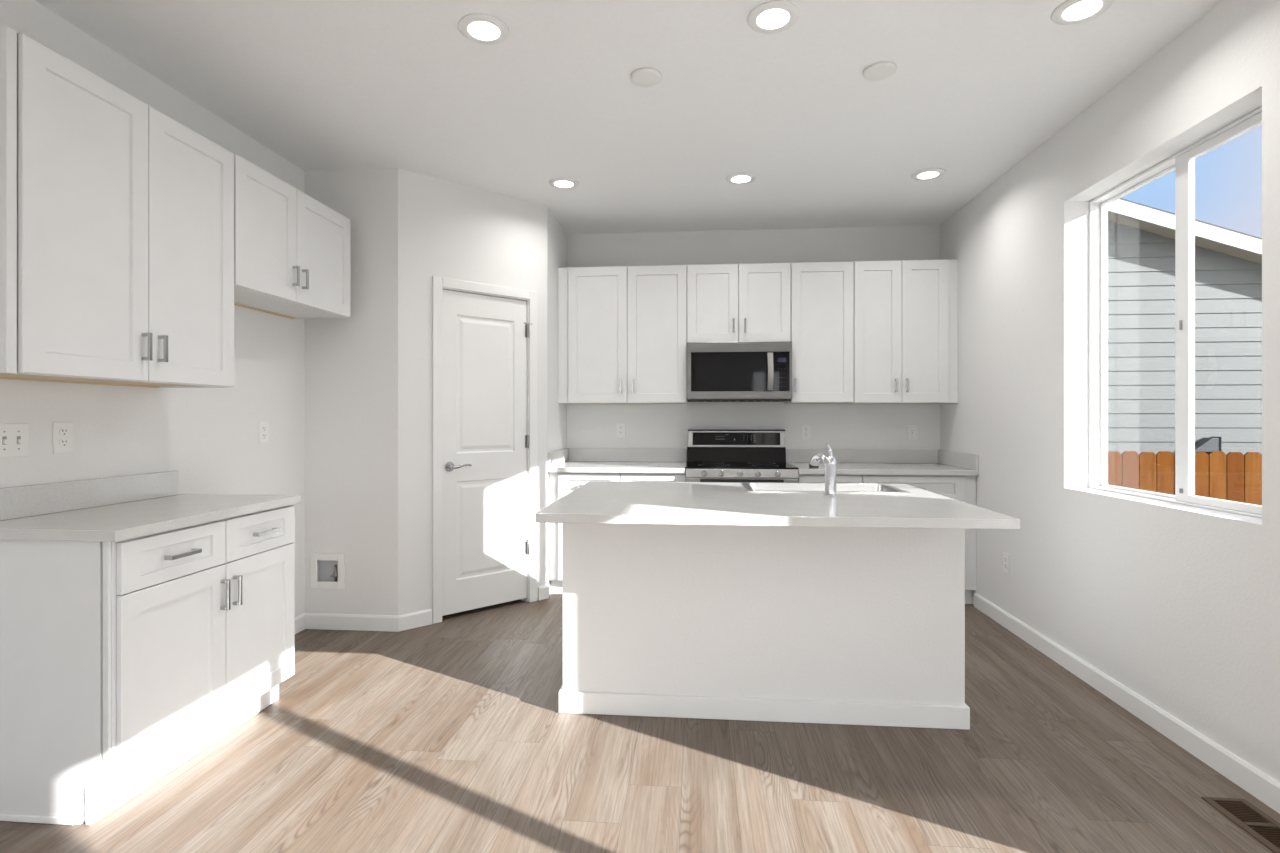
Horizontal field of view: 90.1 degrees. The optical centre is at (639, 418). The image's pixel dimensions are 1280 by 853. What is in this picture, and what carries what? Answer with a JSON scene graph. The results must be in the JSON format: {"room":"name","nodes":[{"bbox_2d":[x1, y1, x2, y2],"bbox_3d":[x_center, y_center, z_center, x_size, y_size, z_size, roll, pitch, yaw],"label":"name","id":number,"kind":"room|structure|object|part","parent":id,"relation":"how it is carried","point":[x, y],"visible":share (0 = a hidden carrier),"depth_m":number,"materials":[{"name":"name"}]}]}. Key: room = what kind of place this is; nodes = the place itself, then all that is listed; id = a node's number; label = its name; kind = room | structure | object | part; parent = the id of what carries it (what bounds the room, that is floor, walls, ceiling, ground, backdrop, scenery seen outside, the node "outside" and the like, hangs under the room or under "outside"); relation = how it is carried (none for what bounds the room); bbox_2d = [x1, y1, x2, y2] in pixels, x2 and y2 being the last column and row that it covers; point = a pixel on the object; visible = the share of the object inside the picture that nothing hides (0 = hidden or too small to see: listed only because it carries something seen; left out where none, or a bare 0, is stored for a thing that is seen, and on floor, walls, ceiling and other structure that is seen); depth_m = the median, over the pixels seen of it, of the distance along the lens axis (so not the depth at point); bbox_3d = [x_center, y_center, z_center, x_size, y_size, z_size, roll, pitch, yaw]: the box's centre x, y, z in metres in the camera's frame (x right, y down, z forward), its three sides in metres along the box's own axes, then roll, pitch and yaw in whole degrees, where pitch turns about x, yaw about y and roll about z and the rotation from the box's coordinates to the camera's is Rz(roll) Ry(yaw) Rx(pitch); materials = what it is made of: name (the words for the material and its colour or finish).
{"room":"kitchen","nodes":[
{"label":"kitchen","id":0,"kind":"room"},
{"bbox_2d":[0,0,304,616],"bbox_3d":[-2.366,-0.113,0.650,0.150,2.740,9.580,0,0,5],"label":"wall","id":1,"kind":"structure","parent":0,"point":[210,436],"depth_m":2.93,"materials":[{"name":"white paint"}]},
{"bbox_2d":[0,423,28,457],"bbox_3d":[-2.149,0.075,2.163,0.016,0.115,0.164,0,0,5],"label":"light switch","id":2,"kind":"object","parent":1,"relation":"attached to","point":[14,438],"visible":1,"depth_m":2.20,"materials":[{"name":"white plastic"}]},
{"bbox_2d":[53,422,72,453],"bbox_3d":[-2.135,0.071,2.367,0.009,0.115,0.072,0,0,5],"label":"wall outlet","id":3,"kind":"object","parent":1,"relation":"attached to","point":[62,431],"visible":1,"depth_m":2.36,"materials":[{"name":"white plastic"}]},
{"bbox_2d":[59,439,68,446],"bbox_3d":[-2.132,0.091,2.367,0.003,0.033,0.033,0,0,5],"label":"socket","id":4,"kind":"object","parent":3,"relation":"attached to","point":[62,442],"depth_m":2.36,"materials":[{"name":"grey plastic"}]},
{"bbox_2d":[59,428,68,436],"bbox_3d":[-2.132,0.051,2.367,0.003,0.033,0.033,0,0,5],"label":"socket","id":5,"kind":"object","parent":3,"relation":"attached to","point":[63,432],"depth_m":2.36,"materials":[{"name":"grey plastic"}]},
{"bbox_2d":[0,471,177,520],"bbox_3d":[-2.122,0.288,2.437,0.020,0.108,0.878,0,0,5],"label":"backsplash","id":6,"kind":"structure","parent":1,"relation":"attached to","point":[39,499],"depth_m":2.42,"materials":[{"name":"grey stone"}]},
{"bbox_2d":[0,26,233,387],"bbox_3d":[-1.949,-0.638,2.323,0.385,1.011,0.904,0,0,5],"label":"upper cabinet","id":7,"kind":"object","parent":1,"relation":"attached to","point":[117,215],"visible":1,"depth_m":2.17,"materials":[{"name":"white paint"}]},
{"bbox_3d":[-1.816,-0.639,2.110,0.018,1.005,0.436,0,0,5],"label":"door","id":8,"kind":"part","parent":7,"relation":"part of","materials":[{"name":"white paint"}]},
{"bbox_3d":[-1.972,-0.145,2.325,0.289,0.012,0.869,0,0,5],"label":"underside panel","id":9,"kind":"part","parent":7,"relation":"part of","materials":[{"name":"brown wood"}]},
{"bbox_3d":[-1.774,-0.258,2.300,0.032,0.100,0.014,0,0,5],"label":"handle","id":10,"kind":"part","parent":7,"relation":"part of","materials":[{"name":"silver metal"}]},
{"bbox_3d":[-1.768,-0.258,2.369,0.032,0.100,0.014,0,0,5],"label":"handle","id":11,"kind":"part","parent":7,"relation":"part of","materials":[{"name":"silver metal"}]},
{"bbox_3d":[-1.777,-0.639,2.544,0.018,1.005,0.430,0,0,5],"label":"door","id":12,"kind":"part","parent":7,"relation":"part of","materials":[{"name":"white paint"}]},
{"bbox_2d":[259,422,267,443],"bbox_3d":[-2.038,0.077,3.463,0.009,0.115,0.072,0,0,5],"label":"wall outlet","id":13,"kind":"object","parent":1,"relation":"attached to","point":[263,426],"visible":1,"depth_m":3.46,"materials":[{"name":"white plastic"}]},
{"bbox_2d":[234,154,349,318],"bbox_3d":[-1.868,-0.863,3.240,0.385,0.571,0.929,0,0,5],"label":"upper cabinet","id":14,"kind":"object","parent":1,"relation":"attached to","point":[292,250],"visible":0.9,"depth_m":3.14,"materials":[{"name":"white paint"}]},
{"bbox_3d":[-1.739,-0.864,2.978,0.018,0.565,0.424,0,0,5],"label":"door","id":15,"kind":"part","parent":14,"relation":"part of","materials":[{"name":"white paint"}]},
{"bbox_3d":[-1.891,-0.590,3.242,0.289,0.012,0.894,0,0,5],"label":"underside panel","id":16,"kind":"part","parent":14,"relation":"part of","materials":[{"name":"white paint"}]},
{"bbox_3d":[-1.698,-0.703,3.157,0.032,0.100,0.014,0,0,5],"label":"handle","id":17,"kind":"part","parent":14,"relation":"part of","materials":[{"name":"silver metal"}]},
{"bbox_3d":[-1.691,-0.703,3.232,0.032,0.100,0.014,0,0,5],"label":"handle","id":18,"kind":"part","parent":14,"relation":"part of","materials":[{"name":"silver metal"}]},
{"bbox_3d":[-1.698,-0.864,3.439,0.018,0.565,0.496,0,0,5],"label":"door","id":19,"kind":"part","parent":14,"relation":"part of","materials":[{"name":"white paint"}]},
{"bbox_2d":[295,613,305,633],"bbox_3d":[-2.042,1.210,3.383,0.014,0.092,0.900,0,0,5],"label":"baseboard","id":20,"kind":"structure","parent":1,"relation":"attached to","point":[299,620],"depth_m":3.77,"materials":[{"name":"white paint"}]},
{"bbox_2d":[305,168,397,614],"bbox_3d":[-1.716,-0.113,3.851,0.582,2.740,0.090,0,0,5],"label":"wall","id":21,"kind":"structure","parent":0,"point":[351,364],"depth_m":3.80,"materials":[{"name":"white paint"}]},
{"bbox_2d":[310,553,344,588],"bbox_3d":[-1.862,0.910,3.841,0.214,0.210,0.062,0,0,5],"label":"outlet box","id":22,"kind":"object","parent":21,"relation":"attached to","point":[327,570],"visible":0.96,"depth_m":3.82,"materials":[{"name":"white plastic"}]},
{"bbox_2d":[305,613,398,631],"bbox_3d":[-1.711,1.210,3.798,0.574,0.092,0.014,0,0,5],"label":"baseboard","id":23,"kind":"structure","parent":21,"relation":"attached to","point":[359,622],"depth_m":3.79,"materials":[{"name":"white paint"}]},
{"bbox_2d":[398,168,546,614],"bbox_3d":[-1.072,-0.113,4.166,1.081,2.740,0.100,0,0,-42],"label":"wall","id":24,"kind":"structure","parent":0,"point":[447,229],"depth_m":3.90,"materials":[{"name":"white paint"}]},
{"bbox_2d":[398,609,431,631],"bbox_3d":[-1.351,1.210,3.841,0.210,0.092,0.014,0,0,-42],"label":"baseboard","id":25,"kind":"structure","parent":24,"relation":"attached to","point":[424,617],"depth_m":3.84,"materials":[{"name":"white paint"}]},
{"bbox_2d":[432,276,536,623],"bbox_3d":[-1.012,0.192,4.185,0.746,2.128,0.151,0,0,-42],"label":"door","id":26,"kind":"structure","parent":24,"relation":"in","point":[484,336],"depth_m":4.15,"materials":[{"name":"white paint"}]},
{"bbox_3d":[-1.140,0.302,4.012,0.154,0.062,0.062,0,0,-42],"label":"lever","id":27,"kind":"part","parent":26,"relation":"part of","materials":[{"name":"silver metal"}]},
{"bbox_2d":[538,585,548,599],"bbox_3d":[-0.672,1.210,4.445,0.081,0.092,0.014,0,0,-42],"label":"baseboard","id":28,"kind":"structure","parent":24,"relation":"attached to","point":[543,591],"depth_m":4.44,"materials":[{"name":"white paint"}]},
{"bbox_2d":[548,448,568,466],"bbox_3d":[-0.608,0.290,4.813,0.020,0.104,0.677,0,0,5],"label":"backsplash","id":29,"kind":"structure","parent":24,"relation":"attached to","point":[561,456],"depth_m":4.74,"materials":[{"name":"grey stone"}]},
{"bbox_2d":[547,207,566,594],"bbox_3d":[-0.669,-0.113,4.817,0.100,2.740,0.680,0,0,5],"label":"wall","id":30,"kind":"structure","parent":0,"point":[556,236],"depth_m":4.67,"materials":[{"name":"white paint"}]},
{"bbox_2d":[35,0,1222,233],"bbox_3d":[0.008,-1.583,0.516,4.904,0.200,10.030,0,0,5],"label":"ceiling","id":31,"kind":"structure","parent":0,"point":[976,87],"depth_m":2.90,"materials":[{"name":"paint"}]},
{"bbox_2d":[458,13,508,44],"bbox_3d":[-0.594,-1.478,2.435,0.190,0.009,0.190,0,0,5],"label":"recessed light","id":32,"kind":"object","parent":31,"relation":"in","point":[480,28],"visible":1,"depth_m":2.42,"materials":[{"name":"white paint"}]},
{"bbox_2d":[549,177,578,188],"bbox_3d":[-0.479,-1.478,4.027,0.190,0.009,0.190,0,0,5],"label":"recessed light","id":33,"kind":"object","parent":31,"relation":"in","point":[561,182],"visible":1,"depth_m":4.01,"materials":[{"name":"white paint"}]},
{"bbox_2d":[631,68,661,86],"bbox_3d":[0.026,-1.475,2.768,0.134,0.016,0.134,0,0,5],"label":"cover plate","id":34,"kind":"object","parent":31,"relation":"attached to","point":[645,77],"visible":1,"depth_m":2.75,"materials":[{"name":"white plastic"}]},
{"bbox_2d":[726,172,756,183],"bbox_3d":[0.623,-1.478,3.943,0.190,0.009,0.190,0,0,5],"label":"recessed light","id":35,"kind":"object","parent":31,"relation":"in","point":[740,177],"visible":1,"depth_m":3.93,"materials":[{"name":"white paint"}]},
{"bbox_2d":[747,0,799,33],"bbox_3d":[0.491,-1.478,2.362,0.190,0.009,0.190,0,0,5],"label":"recessed light","id":36,"kind":"object","parent":31,"relation":"in","point":[776,16],"visible":1,"depth_m":2.35,"materials":[{"name":"white paint"}]},
{"bbox_2d":[863,61,896,80],"bbox_3d":[1.021,-1.475,2.721,0.134,0.016,0.134,0,0,5],"label":"cover plate","id":37,"kind":"object","parent":31,"relation":"attached to","point":[882,70],"visible":1,"depth_m":2.70,"materials":[{"name":"white plastic"}]},
{"bbox_2d":[911,168,944,180],"bbox_3d":[1.748,-1.478,3.878,0.190,0.009,0.190,0,0,5],"label":"recessed light","id":38,"kind":"object","parent":31,"relation":"in","point":[930,173],"visible":1,"depth_m":3.86,"materials":[{"name":"white paint"}]},
{"bbox_2d":[1051,0,1113,24],"bbox_3d":[1.597,-1.478,2.310,0.190,0.009,0.190,0,0,5],"label":"recessed light","id":39,"kind":"object","parent":31,"relation":"in","point":[1069,12],"visible":1,"depth_m":2.31,"materials":[{"name":"white paint"}]},
{"bbox_2d":[0,594,1279,852],"bbox_3d":[-0.172,1.287,0.457,4.554,0.060,9.580,0,0,5],"label":"floor","id":40,"kind":"structure","parent":0,"point":[451,735],"depth_m":2.29,"materials":[{"name":"brown wood"}]},
{"bbox_2d":[0,505,294,824],"bbox_3d":[-1.839,0.817,2.431,0.585,0.878,0.900,0,0,5],"label":"base cabinet","id":41,"kind":"object","parent":40,"relation":"on","point":[121,662],"visible":0.95,"depth_m":2.02,"materials":[{"name":"white paint"}]},
{"bbox_3d":[-1.957,1.245,1.994,0.420,0.021,0.008,0,0,5],"label":"shoe moulding","id":42,"kind":"part","parent":41,"relation":"part of","materials":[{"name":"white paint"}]},
{"bbox_3d":[-1.916,0.817,2.000,0.505,0.878,0.012,0,0,5],"label":"panel","id":43,"kind":"part","parent":41,"relation":"part of","materials":[{"name":"white paint"}]},
{"bbox_2d":[0,471,300,541],"bbox_3d":[-1.845,0.306,2.433,0.573,0.142,0.920,0,0,5],"label":"countertop","id":44,"kind":"structure","parent":41,"relation":"on","point":[119,508],"depth_m":2.32,"materials":[{"name":"grey stone"}]},
{"bbox_3d":[-1.605,0.470,2.215,0.018,0.162,0.443,0,0,5],"label":"drawer","id":45,"kind":"part","parent":41,"relation":"part of","materials":[{"name":"white paint"}]},
{"bbox_3d":[-1.605,0.848,2.215,0.018,0.586,0.443,0,0,5],"label":"door","id":46,"kind":"part","parent":41,"relation":"part of","materials":[{"name":"white paint"}]},
{"bbox_3d":[-1.581,0.470,2.213,0.032,0.014,0.130,0,0,5],"label":"handle","id":47,"kind":"part","parent":41,"relation":"part of","materials":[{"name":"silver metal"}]},
{"bbox_3d":[-1.563,0.665,2.411,0.032,0.115,0.014,0,0,5],"label":"handle","id":48,"kind":"part","parent":41,"relation":"part of","materials":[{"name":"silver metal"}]},
{"bbox_3d":[-1.558,0.665,2.474,0.032,0.115,0.014,0,0,5],"label":"handle","id":49,"kind":"part","parent":41,"relation":"part of","materials":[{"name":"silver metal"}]},
{"bbox_3d":[-1.567,0.470,2.647,0.018,0.162,0.415,0,0,5],"label":"drawer","id":50,"kind":"part","parent":41,"relation":"part of","materials":[{"name":"white paint"}]},
{"bbox_3d":[-1.567,0.848,2.647,0.018,0.586,0.415,0,0,5],"label":"door","id":51,"kind":"part","parent":41,"relation":"part of","materials":[{"name":"white paint"}]},
{"bbox_3d":[-1.542,0.470,2.644,0.032,0.014,0.130,0,0,5],"label":"handle","id":52,"kind":"part","parent":41,"relation":"part of","materials":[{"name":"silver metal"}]},
{"bbox_2d":[549,471,685,593],"bbox_3d":[-0.138,0.817,4.769,0.964,0.878,0.681,0,0,5],"label":"base cabinet","id":53,"kind":"object","parent":40,"relation":"on","point":[561,484],"visible":0.25,"depth_m":4.50,"materials":[{"name":"white paint"}]},
{"bbox_3d":[-0.361,0.848,4.488,0.441,0.586,0.018,0,0,5],"label":"door","id":54,"kind":"part","parent":53,"relation":"part of","materials":[{"name":"white paint"}]},
{"bbox_3d":[-0.361,0.470,4.488,0.441,0.162,0.018,0,0,5],"label":"drawer","id":55,"kind":"part","parent":53,"relation":"part of","materials":[{"name":"white paint"}]},
{"bbox_2d":[547,448,686,472],"bbox_3d":[-0.139,0.308,4.770,0.962,0.138,0.679,0,0,5],"label":"countertop","id":56,"kind":"structure","parent":53,"relation":"on","point":[578,460],"depth_m":4.98,"materials":[{"name":"grey stone"}]},
{"bbox_3d":[0.088,0.470,4.449,0.450,0.162,0.018,0,0,5],"label":"drawer","id":57,"kind":"part","parent":53,"relation":"part of","materials":[{"name":"white paint"}]},
{"bbox_2d":[686,429,798,482],"bbox_3d":[0.719,0.672,4.656,0.762,1.170,0.745,0,0,5],"label":"range","id":58,"kind":"object","parent":40,"relation":"on","point":[713,455],"visible":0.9,"depth_m":4.91,"materials":[{"name":"silver metal"}]},
{"bbox_3d":[0.436,0.373,4.353,0.041,0.041,0.037,0,0,5],"label":"knob","id":59,"kind":"part","parent":58,"relation":"part of","materials":[{"name":"silver metal"}]},
{"bbox_3d":[0.745,0.277,4.968,0.752,0.111,0.119,0,0,5],"label":"glass panel","id":60,"kind":"part","parent":58,"relation":"part of","materials":[{"name":"black glass"}]},
{"bbox_2d":[686,477,797,482],"bbox_3d":[0.719,0.804,4.656,0.762,0.904,0.745,0,0,5],"label":"oven","id":61,"kind":"object","parent":58,"relation":"in","point":[688,479],"depth_m":4.34,"materials":[{"name":"silver metal"}]},
{"bbox_2d":[686,461,797,468],"bbox_3d":[0.719,0.342,4.658,0.762,0.019,0.613,0,0,5],"label":"cooktop","id":62,"kind":"object","parent":58,"relation":"in","point":[690,464],"depth_m":4.52,"materials":[{"name":"grey"}]},
{"bbox_3d":[0.692,0.372,4.356,0.760,0.058,0.030,0,0,5],"label":"control panel","id":63,"kind":"part","parent":58,"relation":"part of","materials":[{"name":"silver metal"}]},
{"bbox_2d":[559,523,969,729],"bbox_3d":[0.525,0.817,3.032,1.686,0.878,0.761,0,0,5],"label":"kitchen island","id":64,"kind":"object","parent":40,"relation":"on","point":[798,624],"visible":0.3,"depth_m":2.66,"materials":[{"name":"white paint"}]},
{"bbox_3d":[0.520,1.212,2.969,1.686,0.090,0.634,0,0,5],"label":"island baseboard","id":65,"kind":"part","parent":64,"relation":"part of","materials":[{"name":"white paint"}]},
{"bbox_2d":[535,481,1019,528],"bbox_3d":[0.507,0.360,2.830,1.676,0.034,1.183,0,0,5],"label":"island countertop","id":66,"kind":"structure","parent":64,"relation":"on","point":[609,502],"depth_m":2.43,"materials":[{"name":"grey stone"}]},
{"bbox_2d":[809,443,836,495],"bbox_3d":[0.832,0.226,2.925,0.057,0.233,0.226,0,0,-10],"label":"faucet","id":67,"kind":"object","parent":66,"relation":"on","point":[830,463],"visible":1,"depth_m":2.83,"materials":[{"name":"silver metal"}]},
{"bbox_3d":[0.830,0.196,2.933,0.042,0.077,0.188,0,0,-8],"label":"spout","id":68,"kind":"part","parent":67,"relation":"part of","materials":[{"name":"silver metal"}]},
{"bbox_3d":[0.842,0.141,2.841,0.033,0.064,0.021,0,0,5],"label":"lever","id":69,"kind":"part","parent":67,"relation":"part of","materials":[{"name":"silver metal"}]},
{"bbox_2d":[742,482,910,493],"bbox_3d":[0.888,0.432,3.144,0.737,0.192,0.424,0,0,5],"label":"sink","id":70,"kind":"object","parent":66,"relation":"in","point":[876,488],"visible":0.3,"depth_m":3.31,"materials":[{"name":"silver metal"}]},
{"bbox_2d":[798,474,861,482],"bbox_3d":[1.317,0.817,4.641,0.425,0.878,0.681,0,0,5],"label":"base cabinet","id":71,"kind":"object","parent":40,"relation":"on","point":[803,478],"visible":0.02,"depth_m":4.34,"materials":[{"name":"white paint"}]},
{"bbox_2d":[862,475,975,603],"bbox_3d":[1.899,0.817,4.589,0.740,0.878,0.681,0,0,5],"label":"base cabinet","id":72,"kind":"object","parent":40,"relation":"on","point":[962,488],"visible":0.2,"depth_m":4.27,"materials":[{"name":"white paint"}]},
{"bbox_2d":[786,449,978,475],"bbox_3d":[1.686,0.308,4.609,1.168,0.138,0.679,0,0,5],"label":"countertop","id":73,"kind":"structure","parent":72,"relation":"on","point":[849,461],"depth_m":4.83,"materials":[{"name":"grey stone"}]},
{"bbox_3d":[1.838,0.470,4.294,0.664,0.162,0.018,0,0,5],"label":"drawer","id":74,"kind":"part","parent":72,"relation":"part of","materials":[{"name":"white paint"}]},
{"bbox_3d":[2.004,0.848,4.279,0.330,0.586,0.018,0,0,5],"label":"door","id":75,"kind":"part","parent":72,"relation":"part of","materials":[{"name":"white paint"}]},
{"bbox_2d":[1201,797,1279,852],"bbox_3d":[1.911,1.283,1.956,0.136,0.063,0.312,0,0,5],"label":"floor register","id":76,"kind":"object","parent":40,"relation":"in","point":[1241,815],"visible":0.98,"depth_m":2.00,"materials":[{"name":"brown metal"}]},
{"bbox_2d":[567,225,939,449],"bbox_3d":[0.214,-0.113,5.156,4.199,2.740,0.150,0,0,5],"label":"wall","id":77,"kind":"structure","parent":0,"point":[661,426],"depth_m":5.02,"materials":[{"name":"white paint"}]},
{"bbox_2d":[616,423,624,437],"bbox_3d":[-0.153,0.095,5.108,0.072,0.115,0.009,0,0,5],"label":"wall outlet","id":78,"kind":"object","parent":77,"relation":"attached to","point":[620,427],"visible":1,"depth_m":5.11,"materials":[{"name":"white plastic"}]},
{"bbox_2d":[558,265,687,403],"bbox_3d":[-0.122,-0.625,4.918,0.968,1.021,0.381,0,0,5],"label":"upper cabinet","id":79,"kind":"object","parent":77,"relation":"attached to","point":[622,330],"visible":0.99,"depth_m":4.76,"materials":[{"name":"white paint"}]},
{"bbox_3d":[-0.317,-0.626,4.785,0.444,1.015,0.018,0,0,5],"label":"door","id":80,"kind":"part","parent":79,"relation":"part of","materials":[{"name":"white paint"}]},
{"bbox_3d":[-0.055,-0.240,4.737,0.014,0.100,0.032,0,0,5],"label":"handle","id":81,"kind":"part","parent":79,"relation":"part of","materials":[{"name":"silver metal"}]},
{"bbox_3d":[0.126,-0.626,4.746,0.440,1.015,0.018,0,0,5],"label":"door","id":82,"kind":"part","parent":79,"relation":"part of","materials":[{"name":"white paint"}]},
{"bbox_2d":[569,448,686,461],"bbox_3d":[-0.100,0.290,5.098,0.941,0.104,0.020,0,0,5],"label":"backsplash","id":83,"kind":"structure","parent":77,"relation":"attached to","point":[575,454],"depth_m":5.09,"materials":[{"name":"grey stone"}]},
{"bbox_2d":[687,263,790,341],"bbox_3d":[0.736,-0.845,4.843,0.755,0.581,0.381,0,0,5],"label":"upper cabinet","id":84,"kind":"object","parent":77,"relation":"attached to","point":[726,302],"visible":0.9,"depth_m":4.69,"materials":[{"name":"white paint"}]},
{"bbox_3d":[0.535,-0.846,4.710,0.372,0.575,0.018,0,0,5],"label":"door","id":85,"kind":"part","parent":84,"relation":"part of","materials":[{"name":"white paint"}]},
{"bbox_2d":[687,341,791,401],"bbox_3d":[0.733,-0.339,4.803,0.753,0.430,0.458,0,0,5],"label":"microwave","id":86,"kind":"object","parent":84,"relation":"attached to","point":[716,371],"visible":1,"depth_m":4.62,"materials":[{"name":"silver metal"}]},
{"bbox_3d":[0.664,-0.338,4.641,0.585,0.283,0.026,0,0,5],"label":"door","id":87,"kind":"part","parent":86,"relation":"part of","materials":[{"name":"black glass"}]},
{"bbox_3d":[0.933,-0.338,4.578,0.040,0.272,0.045,0,0,5],"label":"door handle","id":88,"kind":"part","parent":86,"relation":"part of","materials":[{"name":"silver metal"}]},
{"bbox_3d":[1.017,-0.338,4.610,0.117,0.283,0.026,0,0,5],"label":"control panel","id":89,"kind":"part","parent":86,"relation":"part of","materials":[{"name":"black glass"}]},
{"bbox_3d":[0.910,-0.846,4.677,0.374,0.575,0.018,0,0,5],"label":"door","id":90,"kind":"part","parent":84,"relation":"part of","materials":[{"name":"white paint"}]},
{"bbox_2d":[801,425,810,439],"bbox_3d":[1.294,0.107,4.981,0.072,0.115,0.009,0,0,5],"label":"wall outlet","id":91,"kind":"object","parent":77,"relation":"attached to","point":[805,429],"visible":1,"depth_m":4.98,"materials":[{"name":"white plastic"}]},
{"bbox_2d":[785,261,853,403],"bbox_3d":[1.336,-0.625,4.790,0.445,1.021,0.381,0,0,5],"label":"upper cabinet","id":92,"kind":"object","parent":77,"relation":"attached to","point":[822,293],"visible":0.93,"depth_m":4.64,"materials":[{"name":"white paint"}]},
{"bbox_3d":[1.128,-0.240,4.633,0.014,0.100,0.032,0,0,5],"label":"handle","id":93,"kind":"part","parent":92,"relation":"part of","materials":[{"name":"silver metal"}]},
{"bbox_2d":[786,449,937,462],"bbox_3d":[1.705,0.290,4.938,1.148,0.104,0.020,0,0,5],"label":"backsplash","id":94,"kind":"structure","parent":77,"relation":"attached to","point":[792,455],"depth_m":4.92,"materials":[{"name":"grey stone"}]},
{"bbox_2d":[844,259,957,403],"bbox_3d":[1.920,-0.623,4.738,0.725,1.025,0.381,0,0,5],"label":"upper cabinet","id":95,"kind":"object","parent":77,"relation":"attached to","point":[906,311],"visible":0.98,"depth_m":4.58,"materials":[{"name":"white paint"}]},
{"bbox_3d":[1.713,-0.624,4.606,0.330,1.019,0.018,0,0,5],"label":"door","id":96,"kind":"part","parent":95,"relation":"part of","materials":[{"name":"white paint"}]},
{"bbox_3d":[1.835,-0.236,4.570,0.014,0.100,0.032,0,0,5],"label":"handle","id":97,"kind":"part","parent":95,"relation":"part of","materials":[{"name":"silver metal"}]},
{"bbox_3d":[1.910,-0.236,4.564,0.014,0.100,0.032,0,0,5],"label":"handle","id":98,"kind":"part","parent":95,"relation":"part of","materials":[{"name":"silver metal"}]},
{"bbox_3d":[2.041,-0.624,4.577,0.324,1.019,0.018,0,0,5],"label":"door","id":99,"kind":"part","parent":95,"relation":"part of","materials":[{"name":"white paint"}]},
{"bbox_2d":[907,425,916,439],"bbox_3d":[2.091,0.111,4.910,0.072,0.115,0.009,0,0,5],"label":"wall outlet","id":100,"kind":"object","parent":77,"relation":"attached to","point":[911,429],"visible":1,"depth_m":4.91,"materials":[{"name":"white plastic"}]},
{"bbox_2d":[940,0,1279,781],"bbox_3d":[1.994,-0.113,0.266,0.205,2.740,9.580,0,0,5],"label":"wall","id":101,"kind":"structure","parent":0,"point":[1177,604],"depth_m":2.90,"materials":[{"name":"white paint"}]},
{"bbox_2d":[938,450,978,469],"bbox_3d":[2.259,0.290,4.560,0.020,0.104,0.677,0,0,5],"label":"backsplash","id":102,"kind":"structure","parent":101,"relation":"attached to","point":[958,459],"depth_m":4.49,"materials":[{"name":"grey stone"}]},
{"bbox_2d":[1003,552,1009,573],"bbox_3d":[2.201,0.869,3.843,0.009,0.115,0.072,0,0,5],"label":"wall outlet","id":103,"kind":"object","parent":101,"relation":"attached to","point":[1006,557],"visible":1,"depth_m":3.84,"materials":[{"name":"white plastic"}]},
{"bbox_2d":[974,593,1279,813],"bbox_3d":[2.107,1.210,2.802,0.014,0.092,2.948,0,0,5],"label":"baseboard","id":104,"kind":"structure","parent":101,"relation":"attached to","point":[1266,789],"depth_m":2.60,"materials":[{"name":"white paint"}]},
{"bbox_2d":[1089,107,1261,517],"bbox_3d":[2.264,-0.373,2.664,0.088,1.448,1.137,0,0,5],"label":"window","id":105,"kind":"structure","parent":101,"relation":"in","point":[1182,162],"depth_m":2.65,"materials":[{"name":"white plastic"}]},
{"bbox_3d":[2.308,-0.371,2.946,0.024,1.423,0.552,0,0,5],"label":"fixed sash","id":106,"kind":"part","parent":105,"relation":"part of","materials":[{"name":"white plastic"}]},
{"bbox_3d":[2.216,-0.371,2.390,0.026,1.423,0.542,0,0,5],"label":"sliding sash","id":107,"kind":"part","parent":105,"relation":"part of","materials":[{"name":"white plastic"}]},
{"label":"outside","id":108,"kind":"structure","parent":0,"visible":0},
{"bbox_3d":[0.000,2.157,0.000,600.000,0.100,600.000,0,0,5],"label":"ground","id":109,"kind":"structure","parent":108,"visible":0},
{"bbox_2d":[1108,198,1261,454],"bbox_3d":[4.702,-0.585,12.335,13.240,5.381,8.600,0,0,5],"label":"neighbor house","id":110,"kind":"structure","parent":109,"relation":"on","point":[1141,237],"depth_m":8.10,"materials":[{"name":"white wood"}]},
{"bbox_2d":[1195,436,1221,451],"bbox_3d":[7.061,0.332,8.019,0.333,0.210,0.150,0,0,5],"label":"exhaust hood","id":111,"kind":"object","parent":110,"relation":"attached to","point":[1211,444],"visible":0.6,"depth_m":7.95,"materials":[{"name":"grey metal"}]},
{"bbox_2d":[1108,451,1261,504],"bbox_3d":[8.684,1.202,5.531,12.128,1.808,0.146,0,0,5],"label":"wooden fence","id":112,"kind":"object","parent":109,"relation":"on","point":[1233,476],"visible":0.17,"depth_m":5.78,"materials":[{"name":"brown wood"}]}
]}

